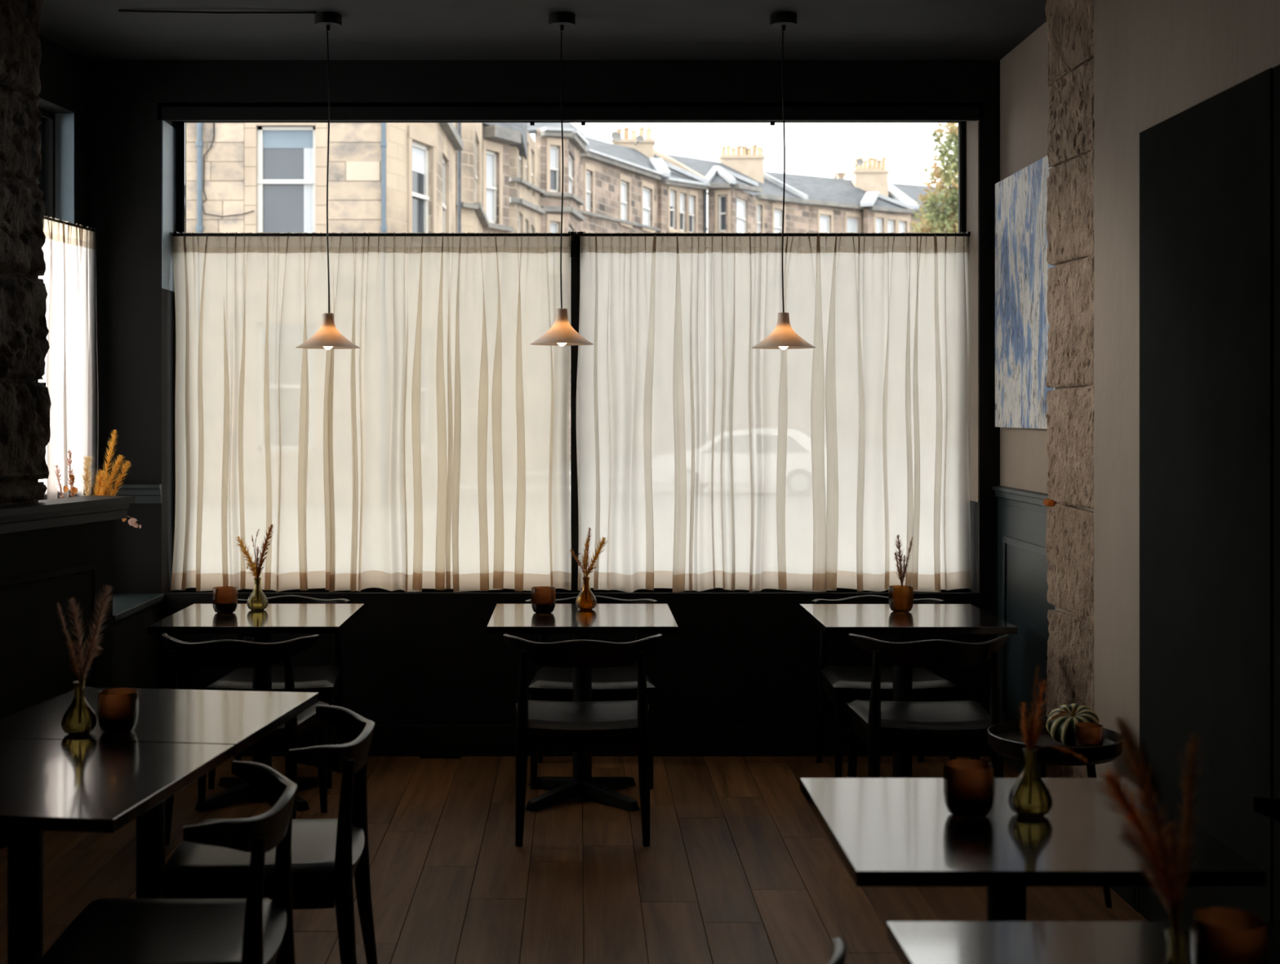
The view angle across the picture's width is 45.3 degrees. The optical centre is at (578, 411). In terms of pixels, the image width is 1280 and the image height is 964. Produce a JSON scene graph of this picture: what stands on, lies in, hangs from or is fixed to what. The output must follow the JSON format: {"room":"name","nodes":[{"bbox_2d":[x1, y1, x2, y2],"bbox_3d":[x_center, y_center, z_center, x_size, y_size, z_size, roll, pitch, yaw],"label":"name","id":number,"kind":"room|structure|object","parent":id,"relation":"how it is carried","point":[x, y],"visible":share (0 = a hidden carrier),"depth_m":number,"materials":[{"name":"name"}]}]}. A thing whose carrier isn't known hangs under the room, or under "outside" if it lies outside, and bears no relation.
{"room":"restaurant dining room","nodes":[
{"label":"restaurant dining room","id":0,"kind":"room"},
{"bbox_2d":[0,0,51,506],"bbox_3d":[-2.498,-0.636,4.795,0.366,1.967,2.473,0,0,14],"label":"wall pier","id":1,"kind":"object","parent":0,"point":[25,403],"visible":1,"depth_m":5.76,"materials":[{"name":"stone"}]},
{"bbox_2d":[38,35,92,228],"bbox_3d":[-2.974,0.030,2.971,0.300,3.300,8.900,0,0,8],"label":"wall","id":2,"kind":"structure","parent":0,"point":[64,73],"depth_m":6.93,"materials":[{"name":"paint"}]},
{"bbox_2d":[38,106,55,218],"bbox_3d":[-2.605,-0.275,5.858,0.170,2.150,2.220,0,0,8],"label":"window","id":3,"kind":"structure","parent":2,"relation":"in","point":[46,177],"depth_m":6.91,"materials":[{"name":"black"}]},
{"bbox_2d":[43,216,106,234],"bbox_3d":[-2.379,-0.821,5.851,0.080,0.014,2.470,0,0,8],"label":"curtain rod","id":4,"kind":"object","parent":2,"relation":"attached to","point":[98,232],"visible":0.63,"depth_m":6.76,"materials":[{"name":"black metal"}]},
{"bbox_2d":[38,216,98,500],"bbox_3d":[-2.353,-0.021,5.814,0.069,1.622,2.338,0,0,8],"label":"curtain","id":5,"kind":"object","parent":4,"relation":"hanging from","point":[70,376],"visible":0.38,"depth_m":6.75,"materials":[{"name":"fabric"}]},
{"bbox_2d":[40,0,1046,60],"bbox_3d":[-0.650,-1.695,3.055,6.100,0.150,8.710,0,0,0],"label":"ceiling","id":6,"kind":"structure","parent":0,"point":[92,29],"depth_m":6.49,"materials":[{"name":"grey paint"}]},
{"bbox_2d":[118,9,316,13],"bbox_3d":[-1.455,-1.610,6.177,0.791,0.017,0.025,0,0,-2],"label":"cable","id":7,"kind":"object","parent":6,"relation":"attached to","point":[119,11],"visible":1,"depth_m":6.17,"materials":[{"name":"black plastic"}]},
{"bbox_2d":[295,11,359,349],"bbox_3d":[-1.023,-0.937,6.260,0.262,1.365,0.262,0,0,0],"label":"pendant lamp","id":8,"kind":"object","parent":6,"relation":"hanging from","point":[327,337],"visible":1,"depth_m":6.24,"materials":[{"name":"ceramic"}]},
{"bbox_2d":[529,11,593,346],"bbox_3d":[-0.069,-0.944,6.260,0.262,1.351,0.262,0,0,0],"label":"pendant lamp","id":9,"kind":"object","parent":6,"relation":"hanging from","point":[561,333],"visible":1,"depth_m":6.23,"materials":[{"name":"ceramic"}]},
{"bbox_2d":[751,11,815,349],"bbox_3d":[0.836,-0.937,6.260,0.262,1.365,0.262,0,0,0],"label":"pendant lamp","id":10,"kind":"object","parent":6,"relation":"hanging from","point":[783,336],"visible":1,"depth_m":6.24,"materials":[{"name":"ceramic"}]},
{"bbox_2d":[89,60,999,757],"bbox_3d":[-0.150,0.055,7.219,4.900,3.650,0.322,0,0,0],"label":"wall","id":11,"kind":"structure","parent":0,"point":[408,658],"depth_m":7.06,"materials":[{"name":"paint"}]},
{"bbox_2d":[98,484,161,503],"bbox_3d":[-2.085,0.376,7.043,0.330,0.089,0.035,0,0,0],"label":"trim","id":12,"kind":"structure","parent":11,"relation":"attached to","point":[144,493],"depth_m":7.04,"materials":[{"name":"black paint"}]},
{"bbox_2d":[161,120,176,292],"bbox_3d":[-1.917,-0.958,7.175,0.007,0.775,0.227,0,0,0],"label":"trim","id":13,"kind":"structure","parent":11,"relation":"attached to","point":[168,132],"depth_m":7.16,"materials":[{"name":"blue paint"}]},
{"bbox_2d":[174,120,966,592],"bbox_3d":[-0.037,-0.270,7.317,3.765,2.270,0.070,0,0,0],"label":"window","id":14,"kind":"structure","parent":11,"relation":"in","point":[180,126],"depth_m":7.29,"materials":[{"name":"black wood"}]},
{"bbox_2d":[172,231,970,257],"bbox_3d":[-0.030,-0.793,7.242,3.770,0.120,0.089,0,0,0],"label":"curtain rod","id":15,"kind":"object","parent":11,"relation":"attached to","point":[573,234],"visible":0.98,"depth_m":7.21,"materials":[{"name":"black metal"}]},
{"bbox_2d":[170,231,571,592],"bbox_3d":[-0.976,0.002,7.210,1.883,1.693,0.050,0,0,0],"label":"curtain","id":16,"kind":"object","parent":15,"relation":"hanging from","point":[433,452],"visible":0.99,"depth_m":7.22,"materials":[{"name":"beige fabric"}]},
{"bbox_2d":[576,231,971,592],"bbox_3d":[0.913,0.002,7.210,1.851,1.693,0.053,0,0,0],"label":"curtain","id":17,"kind":"object","parent":15,"relation":"hanging from","point":[707,459],"visible":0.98,"depth_m":7.22,"materials":[{"name":"fabric"}]},
{"bbox_2d":[241,724,990,755],"bbox_3d":[-0.135,1.510,7.051,4.130,0.140,0.018,0,0,0],"label":"baseboard","id":18,"kind":"structure","parent":11,"relation":"attached to","point":[386,740],"depth_m":7.04,"materials":[{"name":"black wood"}]},
{"bbox_2d":[966,120,979,502],"bbox_3d":[1.843,-0.494,7.168,0.007,1.819,0.214,0,0,0],"label":"trim","id":19,"kind":"structure","parent":11,"relation":"attached to","point":[972,126],"depth_m":7.14,"materials":[{"name":"black paint"}]},
{"bbox_2d":[0,756,1148,963],"bbox_3d":[-0.650,1.640,2.890,5.900,0.120,8.380,0,0,0],"label":"floor","id":20,"kind":"structure","parent":0,"point":[738,867],"depth_m":5.21,"materials":[{"name":"brown wood"}]},
{"bbox_2d":[0,495,135,849],"bbox_3d":[-2.360,0.964,4.678,0.210,1.232,3.490,0,0,14],"label":"wall","id":21,"kind":"structure","parent":20,"relation":"on","point":[53,551],"depth_m":5.83,"materials":[{"name":"black paint"}]},
{"bbox_2d":[0,737,234,963],"bbox_3d":[-1.270,1.205,3.522,0.740,0.750,0.710,0,0,7],"label":"bistro table","id":22,"kind":"object","parent":20,"relation":"on","point":[93,786],"visible":1,"depth_m":3.49,"materials":[{"name":"wood"}]},
{"bbox_2d":[112,593,164,688],"bbox_3d":[-2.127,1.208,6.678,0.445,0.745,0.757,0,0,0],"label":"window seat","id":23,"kind":"object","parent":20,"relation":"on","point":[135,651],"visible":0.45,"depth_m":6.71,"materials":[{"name":"black paint"}]},
{"bbox_3d":[-2.086,0.670,6.520,0.098,0.330,0.098,0,0,0],"label":"vase","id":24,"kind":"object","parent":23,"relation":"on","visible":0},
{"bbox_2d":[53,429,141,528],"bbox_3d":[-2.048,0.428,6.517,0.377,0.710,0.108,0,0,0],"label":"bouquet","id":25,"kind":"object","parent":24,"relation":"in","point":[104,490],"visible":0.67,"depth_m":6.51,"materials":[{"name":"orange plant"}]},
{"bbox_2d":[0,687,318,898],"bbox_3d":[-1.181,1.205,4.232,0.740,0.750,0.710,0,0,7],"label":"bistro table","id":26,"kind":"object","parent":20,"relation":"on","point":[239,718],"visible":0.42,"depth_m":4.20,"materials":[{"name":"wood"}]},
{"bbox_2d":[61,680,97,735],"bbox_3d":[-1.288,0.762,3.956,0.090,0.135,0.088,0,0,0],"label":"bud vase","id":27,"kind":"object","parent":26,"relation":"on","point":[92,717],"visible":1,"depth_m":3.95,"materials":[{"name":"green glass"}]},
{"bbox_2d":[56,584,115,723],"bbox_3d":[-1.274,0.625,3.971,0.157,0.356,0.064,0,0,0],"label":"bouquet","id":28,"kind":"object","parent":27,"relation":"in","point":[84,663],"visible":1,"depth_m":3.96,"materials":[{"name":"plant"}]},
{"bbox_2d":[97,688,138,733],"bbox_3d":[-1.197,0.778,3.985,0.102,0.104,0.102,0,0,0],"label":"candle cup","id":29,"kind":"object","parent":26,"relation":"on","point":[117,708],"visible":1,"depth_m":3.94,"materials":[{"name":"glass"}]},
{"bbox_2d":[37,760,297,963],"bbox_3d":[-0.885,1.205,3.361,0.524,0.754,0.597,0,0,-3],"label":"dining chair","id":30,"kind":"object","parent":20,"relation":"on","point":[255,929],"visible":1,"depth_m":3.35,"materials":[{"name":"black wood"}]},
{"bbox_2d":[162,633,328,845],"bbox_3d":[-1.263,1.205,5.825,0.597,0.754,0.524,0,0,3],"label":"dining chair","id":31,"kind":"object","parent":20,"relation":"on","point":[295,732],"visible":0.46,"depth_m":5.60,"materials":[{"name":"black wood"}]},
{"bbox_2d":[147,604,364,811],"bbox_3d":[-1.297,1.205,6.285,0.740,0.750,0.710,0,0,0],"label":"bistro table","id":32,"kind":"object","parent":20,"relation":"on","point":[258,624],"visible":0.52,"depth_m":6.19,"materials":[{"name":"wood"}]},
{"bbox_2d":[212,586,237,613],"bbox_3d":[-1.462,0.778,6.339,0.102,0.104,0.102,0,0,0],"label":"candle cup","id":33,"kind":"object","parent":32,"relation":"on","point":[224,598],"visible":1,"depth_m":6.30,"materials":[{"name":"brown glass"}]},
{"bbox_2d":[246,577,268,610],"bbox_3d":[-1.347,0.762,6.431,0.090,0.135,0.088,0,0,0],"label":"bud vase","id":34,"kind":"object","parent":32,"relation":"on","point":[252,594],"visible":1,"depth_m":6.43,"materials":[{"name":"green glass"}]},
{"bbox_2d":[235,524,274,601],"bbox_3d":[-1.355,0.631,6.416,0.175,0.330,0.080,0,0,0],"label":"bouquet","id":35,"kind":"object","parent":34,"relation":"in","point":[255,569],"visible":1,"depth_m":6.42,"materials":[{"name":"plant"}]},
{"bbox_2d":[156,704,377,963],"bbox_3d":[-0.805,1.205,4.061,0.524,0.754,0.597,0,0,-3],"label":"dining chair","id":36,"kind":"object","parent":20,"relation":"on","point":[327,854],"visible":0.77,"depth_m":3.85,"materials":[{"name":"black wood"}]},
{"bbox_2d":[206,595,351,789],"bbox_3d":[-1.300,1.205,6.680,0.597,0.754,0.524,0,0,-1],"label":"dining chair","id":37,"kind":"object","parent":20,"relation":"on","point":[327,681],"visible":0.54,"depth_m":6.69,"materials":[{"name":"black wood"}]},
{"bbox_2d":[502,634,662,846],"bbox_3d":[0.015,1.205,5.825,0.597,0.754,0.524,0,0,0],"label":"dining chair","id":38,"kind":"object","parent":20,"relation":"on","point":[541,726],"visible":1,"depth_m":5.61,"materials":[{"name":"wood"}]},
{"bbox_2d":[486,604,678,811],"bbox_3d":[0.015,1.205,6.285,0.740,0.750,0.710,0,0,0],"label":"bistro table","id":39,"kind":"object","parent":20,"relation":"on","point":[505,618],"visible":0.96,"depth_m":6.21,"materials":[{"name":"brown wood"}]},
{"bbox_2d":[531,586,555,613],"bbox_3d":[-0.146,0.778,6.339,0.102,0.104,0.102,0,0,0],"label":"candle cup","id":40,"kind":"object","parent":39,"relation":"on","point":[543,597],"visible":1,"depth_m":6.30,"materials":[{"name":"glass"}]},
{"bbox_2d":[575,577,596,609],"bbox_3d":[0.032,0.762,6.450,0.090,0.135,0.088,0,0,0],"label":"bud vase","id":41,"kind":"object","parent":39,"relation":"on","point":[578,598],"visible":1,"depth_m":6.44,"materials":[{"name":"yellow glass"}]},
{"bbox_2d":[569,527,609,601],"bbox_3d":[0.044,0.642,6.455,0.187,0.313,0.078,0,0,-28],"label":"bouquet","id":42,"kind":"object","parent":41,"relation":"in","point":[584,562],"visible":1,"depth_m":6.45,"materials":[{"name":"plant"}]},
{"bbox_2d":[523,595,658,789],"bbox_3d":[0.055,1.205,6.675,0.597,0.754,0.524,0,0,0],"label":"dining chair","id":43,"kind":"object","parent":20,"relation":"on","point":[548,683],"visible":0.55,"depth_m":6.45,"materials":[{"name":"black wood"}]},
{"bbox_2d":[827,937,847,963],"bbox_3d":[0.112,1.205,2.401,0.597,0.754,0.524,0,0,-20],"label":"dining chair","id":44,"kind":"object","parent":20,"relation":"on","point":[839,950],"visible":1,"depth_m":2.37,"materials":[{"name":"black wood"}]},
{"bbox_2d":[811,595,958,777],"bbox_3d":[1.324,1.205,6.685,0.597,0.754,0.524,0,0,-2],"label":"dining chair","id":45,"kind":"object","parent":20,"relation":"on","point":[842,685],"visible":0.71,"depth_m":6.59,"materials":[{"name":"black wood"}]},
{"bbox_2d":[800,604,1017,777],"bbox_3d":[1.325,1.205,6.275,0.740,0.750,0.710,0,0,0],"label":"bistro table","id":46,"kind":"object","parent":20,"relation":"on","point":[922,620],"visible":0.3,"depth_m":6.24,"materials":[{"name":"wood"}]},
{"bbox_2d":[888,585,913,612],"bbox_3d":[1.340,0.778,6.375,0.102,0.104,0.102,0,0,0],"label":"glass jar","id":47,"kind":"object","parent":46,"relation":"on","point":[900,599],"visible":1,"depth_m":6.33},
{"bbox_2d":[893,534,913,587],"bbox_3d":[1.347,0.660,6.363,0.091,0.307,0.058,0,0,0],"label":"bouquet","id":48,"kind":"object","parent":47,"relation":"in","point":[900,569],"visible":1,"depth_m":6.36,"materials":[{"name":"plant"}]},
{"bbox_2d":[845,633,1008,777],"bbox_3d":[1.314,1.205,5.825,0.597,0.754,0.524,0,0,2],"label":"dining chair","id":49,"kind":"object","parent":20,"relation":"on","point":[962,726],"visible":0.88,"depth_m":5.62,"materials":[{"name":"black wood"}]},
{"bbox_2d":[800,777,1266,921],"bbox_3d":[0.872,1.205,3.125,0.740,0.750,0.710,0,0,0],"label":"bistro table","id":50,"kind":"object","parent":20,"relation":"on","point":[885,832],"visible":0.88,"depth_m":2.99,"materials":[{"name":"wood"}]},
{"bbox_2d":[943,759,994,818],"bbox_3d":[0.804,0.778,3.160,0.102,0.104,0.102,0,0,0],"label":"candle cup","id":51,"kind":"object","parent":50,"relation":"on","point":[968,784],"visible":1,"depth_m":3.12,"materials":[{"name":"glass"}]},
{"bbox_2d":[1007,747,1052,817],"bbox_3d":[0.930,0.762,3.160,0.090,0.135,0.088,0,0,0],"label":"bud vase","id":52,"kind":"object","parent":50,"relation":"on","point":[1022,779],"visible":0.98,"depth_m":3.15,"materials":[{"name":"green glass"}]},
{"bbox_2d":[1015,665,1089,804],"bbox_3d":[0.975,0.665,3.160,0.144,0.288,0.065,0,0,29],"label":"bouquet","id":53,"kind":"object","parent":52,"relation":"in","point":[1033,737],"visible":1,"depth_m":3.16,"materials":[{"name":"plant"}]},
{"bbox_2d":[986,720,1123,907],"bbox_3d":[1.545,1.312,4.980,0.424,0.538,0.424,0,0,0],"label":"side table","id":54,"kind":"object","parent":20,"relation":"on","point":[1004,738],"visible":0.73,"depth_m":4.88,"materials":[{"name":"black wood"}]},
{"bbox_2d":[986,720,1123,765],"bbox_3d":[1.545,1.074,4.980,0.424,0.062,0.424,0,0,0],"label":"tray","id":55,"kind":"object","parent":54,"relation":"on","point":[1004,738],"depth_m":4.85,"materials":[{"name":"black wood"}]},
{"bbox_2d":[1045,703,1099,746],"bbox_3d":[1.612,1.020,4.999,0.169,0.125,0.164,0,0,13],"label":"squash","id":56,"kind":"object","parent":54,"relation":"on","point":[1061,730],"visible":0.74,"depth_m":4.96,"materials":[{"name":"food"}]},
{"bbox_2d":[1075,722,1103,746],"bbox_3d":[1.621,1.038,4.870,0.087,0.088,0.087,0,0,0],"label":"candle cup","id":57,"kind":"object","parent":54,"relation":"on","point":[1086,734],"visible":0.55,"depth_m":4.84,"materials":[{"name":"glass"}]},
{"bbox_2d":[886,921,1279,963],"bbox_3d":[0.872,1.205,2.145,0.740,0.750,0.710,0,0,0],"label":"bistro table","id":58,"kind":"object","parent":20,"relation":"on","point":[913,942],"visible":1,"depth_m":2.40,"materials":[{"name":"wood"}]},
{"bbox_2d":[1164,928,1189,963],"bbox_3d":[0.800,0.762,2.050,0.090,0.135,0.088,0,0,0],"label":"bud vase","id":59,"kind":"object","parent":58,"relation":"on","point":[1185,936],"visible":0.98,"depth_m":2.05,"materials":[{"name":"green glass"}]},
{"bbox_2d":[1088,717,1206,963],"bbox_3d":[0.763,0.580,2.042,0.163,0.354,0.067,0,0,-5],"label":"bouquet","id":60,"kind":"object","parent":59,"relation":"in","point":[1163,877],"visible":1,"depth_m":2.04,"materials":[{"name":"plant"}]},
{"bbox_2d":[1191,906,1268,963],"bbox_3d":[0.934,0.778,2.200,0.102,0.104,0.102,0,0,0],"label":"candle cup","id":61,"kind":"object","parent":58,"relation":"on","point":[1220,935],"visible":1,"depth_m":2.17,"materials":[{"name":"glass"}]},
{"bbox_2d":[1251,796,1279,821],"bbox_3d":[1.395,1.205,3.021,0.524,0.754,0.597,0,0,-3],"label":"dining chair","id":62,"kind":"object","parent":20,"relation":"on","point":[1268,806],"visible":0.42,"depth_m":3.30,"materials":[{"name":"black wood"}]},
{"bbox_2d":[997,0,1279,921],"bbox_3d":[2.000,0.030,3.030,0.480,3.300,8.660,0,0,0],"label":"wall","id":63,"kind":"structure","parent":0,"point":[1079,92],"depth_m":5.29,"materials":[{"name":"beige paint"}]},
{"bbox_2d":[992,485,1048,513],"bbox_3d":[1.923,0.383,6.450,0.035,0.089,1.220,0,0,0],"label":"trim","id":64,"kind":"structure","parent":63,"relation":"attached to","point":[1011,496],"depth_m":6.64,"materials":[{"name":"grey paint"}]},
{"bbox_2d":[995,155,1055,428],"bbox_3d":[1.917,-0.485,6.296,0.044,1.106,1.368,0,0,0],"label":"painting","id":65,"kind":"object","parent":63,"relation":"attached to","point":[1022,326],"visible":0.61,"depth_m":6.55,"materials":[{"name":"paint"}]},
{"bbox_2d":[1109,886,1139,912],"bbox_3d":[1.773,1.520,5.070,0.016,0.120,0.460,0,0,0],"label":"baseboard","id":66,"kind":"structure","parent":63,"relation":"attached to","point":[1131,895],"depth_m":4.91,"materials":[{"name":"black wood"}]},
{"bbox_2d":[1139,67,1272,921],"bbox_3d":[1.799,0.350,4.378,0.062,2.460,0.915,0,0,0],"label":"door","id":67,"kind":"structure","parent":63,"relation":"in","point":[1206,170],"depth_m":4.30,"materials":[{"name":"black wood"}]},
{"label":"outside","id":68,"kind":"structure","parent":0,"visible":0},
{"bbox_2d":[568,462,570,501],"bbox_3d":[0.000,2.080,73.730,180.000,0.300,132.540,0,0,0],"label":"ground","id":69,"kind":"structure","parent":68,"point":[570,462],"depth_m":46.03,"materials":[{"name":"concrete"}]},
{"bbox_2d":[186,122,463,233],"bbox_3d":[-6.277,-5.895,36.350,6.766,15.650,9.300,0,0,0],"label":"house","id":70,"kind":"structure","parent":69,"relation":"on","point":[242,177],"depth_m":32.00,"materials":[{"name":"stone"}]},
{"bbox_2d":[262,130,312,148],"bbox_3d":[-6.095,-5.722,32.185,1.062,0.370,0.010,0,0,0],"label":"blind","id":71,"kind":"object","parent":70,"relation":"hanging from","point":[271,139],"depth_m":32.18,"materials":[{"name":"fabric"}]},
{"bbox_2d":[303,147,312,233],"bbox_3d":[-5.664,-4.640,32.185,0.200,1.795,0.019,0,0,0],"label":"curtain","id":72,"kind":"object","parent":70,"relation":"hanging from","point":[308,152],"depth_m":32.18,"materials":[{"name":"fabric"}]},
{"bbox_2d":[412,146,424,174],"bbox_3d":[-3.581,-5.532,33.598,0.016,0.529,0.871,0,0,20],"label":"blind","id":73,"kind":"object","parent":70,"relation":"hanging from","point":[418,152],"depth_m":33.73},
{"bbox_2d":[455,122,527,233],"bbox_3d":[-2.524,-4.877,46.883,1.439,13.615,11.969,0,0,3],"label":"house","id":74,"kind":"structure","parent":69,"relation":"on","point":[482,166],"depth_m":46.32,"materials":[{"name":"stone"}]},
{"bbox_2d":[509,122,588,462],"bbox_3d":[-1.310,-5.188,58.427,3.462,14.236,17.146,0,0,0],"label":"house","id":75,"kind":"structure","parent":69,"relation":"on","point":[535,182],"depth_m":57.55,"materials":[{"name":"stone"}]},
{"bbox_2d":[550,147,555,168],"bbox_3d":[-0.991,-9.573,57.939,0.334,0.803,0.016,0,0,-38],"label":"blind","id":76,"kind":"object","parent":75,"relation":"hanging from","point":[553,150],"depth_m":57.95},
{"bbox_2d":[579,124,711,233],"bbox_3d":[1.573,-6.194,71.344,4.921,16.248,15.590,0,0,27],"label":"house","id":77,"kind":"structure","parent":69,"relation":"on","point":[628,185],"depth_m":71.68,"materials":[{"name":"stone"}]},
{"bbox_2d":[615,128,622,134],"bbox_3d":[2.003,-13.823,76.500,0.340,0.574,0.323,0,0,0],"label":"chimney pot","id":78,"kind":"object","parent":77,"relation":"on","point":[619,131],"depth_m":76.39,"materials":[{"name":"ceramic"}]},
{"bbox_2d":[622,127,629,138],"bbox_3d":[2.378,-13.855,76.500,0.340,0.638,0.323,0,0,0],"label":"chimney pot","id":79,"kind":"object","parent":77,"relation":"on","point":[625,129],"depth_m":76.39,"materials":[{"name":"ceramic"}]},
{"bbox_2d":[631,130,636,138],"bbox_3d":[2.753,-13.781,76.500,0.340,0.488,0.323,0,0,0],"label":"chimney pot","id":80,"kind":"object","parent":77,"relation":"on","point":[633,135],"depth_m":76.39,"materials":[{"name":"ceramic"}]},
{"bbox_2d":[638,127,644,138],"bbox_3d":[3.128,-13.848,76.500,0.340,0.623,0.323,0,0,0],"label":"chimney pot","id":81,"kind":"object","parent":77,"relation":"on","point":[642,132],"depth_m":76.39,"materials":[{"name":"ceramic"}]},
{"bbox_2d":[645,128,652,138],"bbox_3d":[3.503,-13.833,76.500,0.340,0.593,0.323,0,0,0],"label":"chimney pot","id":82,"kind":"object","parent":77,"relation":"on","point":[648,132],"depth_m":76.39,"materials":[{"name":"ceramic"}]},
{"bbox_2d":[670,191,672,206],"bbox_3d":[4.402,-10.233,73.756,0.016,0.681,0.460,0,0,35],"label":"blind","id":83,"kind":"object","parent":77,"relation":"hanging from","point":[671,193],"depth_m":73.83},
{"bbox_2d":[680,195,682,211],"bbox_3d":[4.926,-10.119,74.508,0.016,0.847,0.473,0,0,35],"label":"blind","id":84,"kind":"object","parent":77,"relation":"hanging from","point":[681,196],"depth_m":74.59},
{"bbox_2d":[688,197,692,213],"bbox_3d":[5.428,-10.147,75.229,0.016,0.771,0.486,0,0,35],"label":"blind","id":85,"kind":"object","parent":77,"relation":"hanging from","point":[690,198],"depth_m":75.34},
{"bbox_2d":[664,133,814,233],"bbox_3d":[8.290,-6.749,81.587,9.187,17.358,12.825,0,0,0],"label":"house","id":86,"kind":"structure","parent":69,"relation":"on","point":[743,197],"depth_m":80.71,"materials":[{"name":"stone"}]},
{"bbox_2d":[720,146,726,155],"bbox_3d":[7.969,-14.343,84.500,0.340,0.539,0.323,0,0,0],"label":"chimney pot","id":87,"kind":"object","parent":86,"relation":"on","point":[722,148],"depth_m":84.39,"materials":[{"name":"ceramic"}]},
{"bbox_2d":[725,145,731,155],"bbox_3d":[8.255,-14.373,84.500,0.340,0.599,0.323,0,0,0],"label":"chimney pot","id":88,"kind":"object","parent":86,"relation":"on","point":[728,147],"depth_m":84.39,"materials":[{"name":"ceramic"}]},
{"bbox_2d":[730,147,736,155],"bbox_3d":[8.541,-14.303,84.500,0.340,0.459,0.323,0,0,0],"label":"chimney pot","id":89,"kind":"object","parent":86,"relation":"on","point":[733,149],"depth_m":84.39,"materials":[{"name":"ceramic"}]},
{"bbox_2d":[736,145,741,155],"bbox_3d":[8.828,-14.367,84.500,0.340,0.586,0.323,0,0,0],"label":"chimney pot","id":90,"kind":"object","parent":86,"relation":"on","point":[738,147],"depth_m":84.39,"materials":[{"name":"ceramic"}]},
{"bbox_2d":[741,146,746,155],"bbox_3d":[9.114,-14.352,84.500,0.340,0.557,0.323,0,0,0],"label":"chimney pot","id":91,"kind":"object","parent":86,"relation":"on","point":[744,148],"depth_m":84.39,"materials":[{"name":"ceramic"}]},
{"bbox_2d":[746,147,751,155],"bbox_3d":[9.400,-14.308,84.500,0.340,0.468,0.323,0,0,0],"label":"chimney pot","id":92,"kind":"object","parent":86,"relation":"on","point":[748,149],"depth_m":84.39,"materials":[{"name":"ceramic"}]},
{"bbox_2d":[751,145,757,155],"bbox_3d":[9.686,-14.382,84.500,0.340,0.615,0.323,0,0,0],"label":"chimney pot","id":93,"kind":"object","parent":86,"relation":"on","point":[754,148],"depth_m":84.39,"materials":[{"name":"ceramic"}]},
{"bbox_2d":[756,146,762,155],"bbox_3d":[9.972,-14.328,84.500,0.340,0.508,0.323,0,0,0],"label":"chimney pot","id":94,"kind":"object","parent":86,"relation":"on","point":[759,150],"depth_m":84.39,"materials":[{"name":"ceramic"}]},
{"bbox_2d":[765,156,957,233],"bbox_3d":[19.829,-6.557,92.300,18.273,16.974,17.400,0,0,0],"label":"house","id":95,"kind":"structure","parent":69,"relation":"on","point":[867,202],"depth_m":87.78,"materials":[{"name":"stone"}]},
{"bbox_2d":[853,158,858,168],"bbox_3d":[16.395,-14.587,90.500,0.340,0.713,0.323,0,0,0],"label":"chimney pot","id":96,"kind":"object","parent":95,"relation":"on","point":[855,159],"depth_m":90.39,"materials":[{"name":"ceramic"}]},
{"bbox_2d":[857,156,863,168],"bbox_3d":[16.664,-14.627,90.500,0.340,0.793,0.323,0,0,0],"label":"chimney pot","id":97,"kind":"object","parent":95,"relation":"on","point":[861,157],"depth_m":90.39,"materials":[{"name":"ceramic"}]},
{"bbox_2d":[862,160,868,168],"bbox_3d":[16.933,-14.534,90.500,0.340,0.607,0.323,0,0,0],"label":"chimney pot","id":98,"kind":"object","parent":95,"relation":"on","point":[865,162],"depth_m":90.40,"materials":[{"name":"ceramic"}]},
{"bbox_2d":[867,157,872,168],"bbox_3d":[17.202,-14.618,90.500,0.340,0.775,0.323,0,0,0],"label":"chimney pot","id":99,"kind":"object","parent":95,"relation":"on","point":[869,159],"depth_m":90.39,"materials":[{"name":"ceramic"}]},
{"bbox_2d":[871,158,877,168],"bbox_3d":[17.471,-14.599,90.500,0.340,0.737,0.323,0,0,0],"label":"chimney pot","id":100,"kind":"object","parent":95,"relation":"on","point":[874,166],"depth_m":90.41,"materials":[{"name":"ceramic"}]},
{"bbox_2d":[875,219,880,233],"bbox_3d":[16.973,-10.491,87.110,0.499,0.909,0.016,0,0,-37],"label":"blind","id":101,"kind":"object","parent":95,"relation":"hanging from","point":[877,221],"depth_m":87.12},
{"bbox_2d":[876,160,881,168],"bbox_3d":[17.740,-14.540,90.500,0.340,0.620,0.323,0,0,0],"label":"chimney pot","id":102,"kind":"object","parent":95,"relation":"on","point":[879,162],"depth_m":90.39,"materials":[{"name":"ceramic"}]},
{"bbox_2d":[880,156,886,168],"bbox_3d":[18.009,-14.637,90.500,0.340,0.814,0.323,0,0,0],"label":"chimney pot","id":103,"kind":"object","parent":95,"relation":"on","point":[883,158],"depth_m":90.41,"materials":[{"name":"ceramic"}]},
{"bbox_2d":[887,221,892,233],"bbox_3d":[17.750,-10.447,87.702,0.508,0.883,0.016,0,0,-37],"label":"blind","id":104,"kind":"object","parent":95,"relation":"hanging from","point":[889,223],"depth_m":87.71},
{"bbox_2d":[898,222,903,233],"bbox_3d":[18.538,-10.453,88.302,0.518,0.889,0.016,0,0,-37],"label":"blind","id":105,"kind":"object","parent":95,"relation":"hanging from","point":[900,224],"depth_m":88.29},
{"bbox_2d":[909,122,958,233],"bbox_3d":[11.220,-3.858,43.843,3.650,11.594,3.042,0,0,3],"label":"street tree","id":106,"kind":"object","parent":69,"relation":"on","point":[948,178],"visible":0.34,"depth_m":43.68,"materials":[{"name":"green plant"}]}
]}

